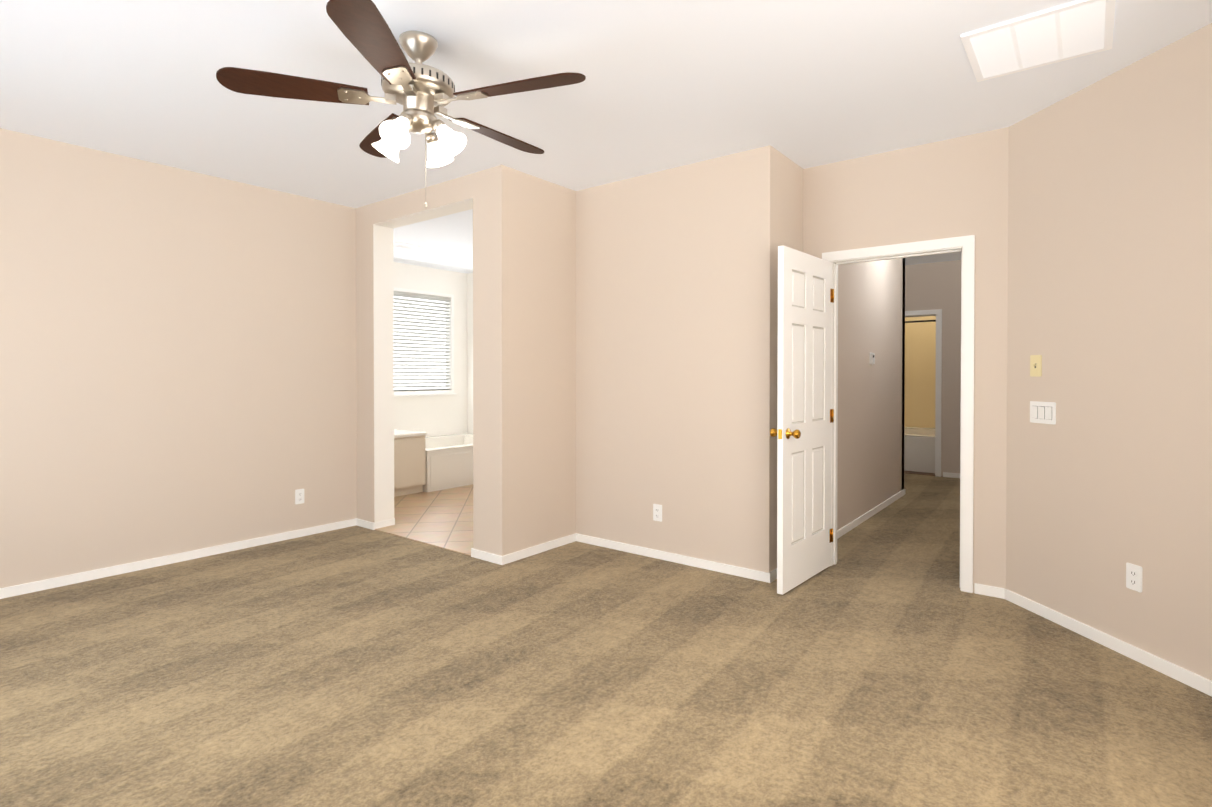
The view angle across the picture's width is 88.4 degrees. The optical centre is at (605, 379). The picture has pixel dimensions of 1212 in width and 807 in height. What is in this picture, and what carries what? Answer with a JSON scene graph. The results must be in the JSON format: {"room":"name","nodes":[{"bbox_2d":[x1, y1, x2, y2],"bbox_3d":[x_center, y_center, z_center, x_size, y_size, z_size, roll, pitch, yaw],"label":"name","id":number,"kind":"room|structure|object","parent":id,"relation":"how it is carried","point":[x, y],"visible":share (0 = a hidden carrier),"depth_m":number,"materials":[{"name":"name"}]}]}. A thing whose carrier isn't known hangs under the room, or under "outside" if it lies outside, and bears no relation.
{"room":"empty bedroom","nodes":[
{"label":"empty bedroom","id":0,"kind":"room"},
{"bbox_2d":[0,128,356,587],"bbox_3d":[-3.292,-0.097,3.913,0.120,2.700,3.638,0,1,38],"label":"wall","id":1,"kind":"structure","parent":0,"point":[177,360],"depth_m":4.19,"materials":[{"name":"beige paint"}]},
{"bbox_2d":[295,489,303,503],"bbox_3d":[-2.426,0.923,4.935,0.008,0.116,0.072,0,1,38],"label":"electrical outlet","id":2,"kind":"object","parent":1,"relation":"attached to","point":[299,496],"visible":1,"depth_m":4.93,"materials":[{"name":"white plastic"}]},
{"bbox_2d":[356,168,489,552],"bbox_3d":[-2.232,-0.112,5.513,3.775,2.700,0.190,0,1,38],"label":"wall","id":3,"kind":"structure","parent":0,"point":[475,186],"depth_m":4.56,"materials":[{"name":"beige paint"}]},
{"bbox_2d":[373,198,472,522],"bbox_3d":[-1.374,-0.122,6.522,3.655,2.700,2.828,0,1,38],"label":"door frame","id":4,"kind":"structure","parent":0,"point":[383,252],"depth_m":5.22,"materials":[{"name":"white paint"}]},
{"bbox_2d":[0,472,1211,695],"bbox_3d":[0.836,1.218,4.523,5.673,0.058,9.400,0,1,38],"label":"baseboard","id":5,"kind":"structure","parent":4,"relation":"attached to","point":[1152,660],"depth_m":4.05,"materials":[{"name":"white wood"}]},
{"bbox_2d":[375,484,472,555],"bbox_3d":[-1.386,1.249,6.617,3.775,0.056,2.952,0,1,38],"label":"floor","id":6,"kind":"structure","parent":0,"point":[442,518],"depth_m":5.54,"materials":[{"name":"beige tile"}]},
{"bbox_2d":[394,433,426,496],"bbox_3d":[-2.750,0.911,6.714,1.244,0.630,1.037,0,1,38],"label":"base cabinet","id":7,"kind":"object","parent":6,"relation":"on","point":[409,463],"depth_m":6.59,"materials":[{"name":"beige wood"}]},
{"bbox_2d":[394,429,417,436],"bbox_3d":[-2.748,0.581,6.709,1.249,0.030,1.037,0,1,38],"label":"countertop","id":8,"kind":"structure","parent":7,"relation":"on","point":[397,433],"depth_m":6.60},
{"bbox_2d":[423,433,472,491],"bbox_3d":[-1.941,0.986,7.754,1.250,0.460,1.579,0,1,38],"label":"bathtub","id":9,"kind":"object","parent":6,"relation":"on","point":[449,461],"visible":0.29,"depth_m":7.04,"materials":[{"name":"white ceramic"}]},
{"bbox_2d":[394,262,466,436],"bbox_3d":[-2.809,-0.134,7.751,0.120,2.700,2.642,0,1,38],"label":"wall","id":10,"kind":"structure","parent":0,"point":[437,415],"depth_m":8.40,"materials":[{"name":"white paint"}]},
{"bbox_2d":[394,287,456,396],"bbox_3d":[-2.538,-0.479,8.083,0.162,1.375,1.360,0,1,38],"label":"bathroom window","id":11,"kind":"structure","parent":10,"relation":"in","point":[423,343],"depth_m":8.27,"materials":[{"name":"white plastic"}]},
{"bbox_2d":[467,273,472,433],"bbox_3d":[-0.518,-0.134,7.723,3.775,2.700,0.120,0,1,38],"label":"wall","id":12,"kind":"structure","parent":0,"point":[469,352],"depth_m":8.72,"materials":[{"name":"white paint"}]},
{"bbox_2d":[490,165,575,555],"bbox_3d":[0.153,-0.111,5.411,0.120,2.700,2.952,0,1,38],"label":"wall","id":13,"kind":"structure","parent":0,"point":[532,361],"depth_m":4.43,"materials":[{"name":"beige paint"}]},
{"bbox_2d":[0,473,1211,806],"bbox_3d":[0.782,1.298,4.489,5.870,0.100,9.520,0,1,38],"label":"floor carpet","id":14,"kind":"object","parent":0,"point":[884,661],"depth_m":2.56,"materials":[{"name":"beige carpet"}]},
{"bbox_2d":[0,0,1211,273],"bbox_3d":[0.531,-1.515,5.745,7.840,0.100,11.240,0,1,38],"label":"ceiling","id":15,"kind":"structure","parent":0,"point":[670,84],"depth_m":3.01,"materials":[{"name":"white paint"}]},
{"bbox_2d":[216,0,585,207],"bbox_3d":[-0.759,-1.082,2.689,1.434,0.706,1.378,0,1,38],"label":"fan","id":16,"kind":"object","parent":15,"relation":"hanging from","point":[420,92],"visible":1,"depth_m":2.52,"materials":[{"name":"brown wood"}]},
{"bbox_2d":[393,242,423,250],"bbox_3d":[-2.212,-1.469,6.860,0.220,0.012,0.320,0,1,38],"label":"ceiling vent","id":17,"kind":"object","parent":15,"relation":"in","point":[405,246],"visible":0.9,"depth_m":6.84,"materials":[{"name":"white"}]},
{"bbox_2d":[961,0,1114,81],"bbox_3d":[1.823,-1.429,2.631,0.500,0.012,0.500,0,1,38],"label":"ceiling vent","id":18,"kind":"object","parent":15,"relation":"in","point":[1072,30],"visible":0.96,"depth_m":2.60,"materials":[{"name":"white"}]},
{"bbox_2d":[576,150,751,568],"bbox_3d":[0.378,-0.102,4.416,1.455,2.700,0.120,0,1,38],"label":"wall","id":19,"kind":"structure","parent":0,"point":[663,328],"depth_m":4.30,"materials":[{"name":"beige paint"}]},
{"bbox_2d":[653,504,661,521],"bbox_3d":[0.361,0.929,4.358,0.072,0.116,0.008,0,1,38],"label":"electrical outlet","id":20,"kind":"object","parent":19,"relation":"attached to","point":[657,512],"visible":1,"depth_m":4.36,"materials":[{"name":"white plastic"}]},
{"bbox_2d":[751,145,904,572],"bbox_3d":[2.059,-0.110,5.299,0.120,2.700,3.575,0,1,38],"label":"wall","id":21,"kind":"structure","parent":0,"point":[870,475],"depth_m":5.02,"materials":[{"name":"beige paint"}]},
{"bbox_2d":[870,352,874,364],"bbox_3d":[2.408,-0.193,5.631,0.024,0.110,0.090,0,1,38],"label":"thermostat","id":22,"kind":"object","parent":21,"relation":"attached to","point":[872,358],"visible":0.96,"depth_m":5.60,"materials":[{"name":"white plastic"}]},
{"bbox_2d":[902,258,904,489],"bbox_3d":[2.347,-0.129,7.261,2.070,2.700,0.120,0,1,38],"label":"wall","id":23,"kind":"structure","parent":0,"point":[903,364],"depth_m":6.58,"materials":[{"name":"black paint"}]},
{"bbox_2d":[803,127,1008,592],"bbox_3d":[1.876,-0.097,3.969,1.220,2.700,0.120,0,1,38],"label":"wall","id":24,"kind":"structure","parent":0,"point":[954,187],"depth_m":3.68,"materials":[{"name":"beige paint"}]},
{"bbox_2d":[770,245,833,594],"bbox_3d":[1.241,0.231,3.902,0.183,2.020,0.750,0,1,38],"label":"door","id":25,"kind":"structure","parent":24,"relation":"in","point":[805,421],"depth_m":3.83,"materials":[{"name":"white wood"}]},
{"bbox_2d":[822,235,974,592],"bbox_3d":[1.853,0.199,3.991,0.892,2.106,0.152,0,1,38],"label":"door frame","id":26,"kind":"structure","parent":24,"relation":"attached to","point":[964,246],"depth_m":3.70,"materials":[{"name":"white wood"}]},
{"bbox_2d":[904,471,934,475],"bbox_3d":[4.336,1.228,8.845,3.290,0.056,1.720,0,1,38],"label":"floor","id":27,"kind":"structure","parent":0,"point":[920,473],"depth_m":8.04,"materials":[{"name":"brown wood"}]},
{"bbox_2d":[904,427,934,472],"bbox_3d":[4.304,0.965,8.911,1.696,0.480,1.390,0,1,38],"label":"bathtub","id":28,"kind":"object","parent":27,"relation":"on","point":[919,449],"visible":0.1,"depth_m":8.20,"materials":[{"name":"white ceramic"}]},
{"bbox_2d":[904,316,935,427],"bbox_3d":[4.885,-0.150,9.418,2.240,2.700,0.120,0,1,38],"label":"wall","id":29,"kind":"structure","parent":0,"point":[920,360],"depth_m":9.43,"materials":[{"name":"beige paint"}]},
{"bbox_2d":[905,260,960,476],"bbox_3d":[3.846,-0.138,8.200,3.290,2.700,0.120,0,1,38],"label":"wall","id":30,"kind":"structure","parent":0,"point":[932,286],"depth_m":7.79,"materials":[{"name":"beige paint"}]},
{"bbox_2d":[905,320,935,322],"bbox_3d":[3.992,-0.769,8.258,1.992,0.060,0.060,0,1,38],"label":"shower rail","id":31,"kind":"object","parent":30,"relation":"attached to","point":[920,321],"visible":0.04,"depth_m":8.14,"materials":[{"name":"black"}]},
{"bbox_2d":[905,309,941,476],"bbox_3d":[3.905,0.159,8.156,0.892,2.106,0.152,0,1,38],"label":"door frame","id":32,"kind":"structure","parent":30,"relation":"attached to","point":[937,313],"depth_m":7.85,"materials":[{"name":"white wood"}]},
{"bbox_2d":[1006,23,1211,680],"bbox_3d":[2.452,-0.086,2.825,0.120,2.700,1.610,0,1,-7],"label":"wall","id":33,"kind":"structure","parent":0,"point":[1109,474],"depth_m":2.89,"materials":[{"name":"beige paint"}]},
{"bbox_2d":[1030,355,1041,376],"bbox_3d":[2.321,-0.077,3.363,0.054,0.116,0.054,0,1,38],"label":"light switch","id":34,"kind":"object","parent":33,"relation":"attached to","point":[1035,365],"visible":1,"depth_m":3.36,"materials":[{"name":"beige plastic"}]},
{"bbox_2d":[1030,401,1055,424],"bbox_3d":[2.324,0.174,3.319,0.012,0.116,0.164,0,1,-7],"label":"light switch","id":35,"kind":"object","parent":33,"relation":"attached to","point":[1043,412],"visible":1,"depth_m":3.31,"materials":[{"name":"white plastic"}]},
{"bbox_2d":[1126,563,1142,592],"bbox_3d":[2.390,0.894,2.820,0.008,0.116,0.072,0,1,-7],"label":"electrical outlet","id":36,"kind":"object","parent":33,"relation":"attached to","point":[1134,577],"visible":1,"depth_m":2.82,"materials":[{"name":"white plastic"}]}
]}

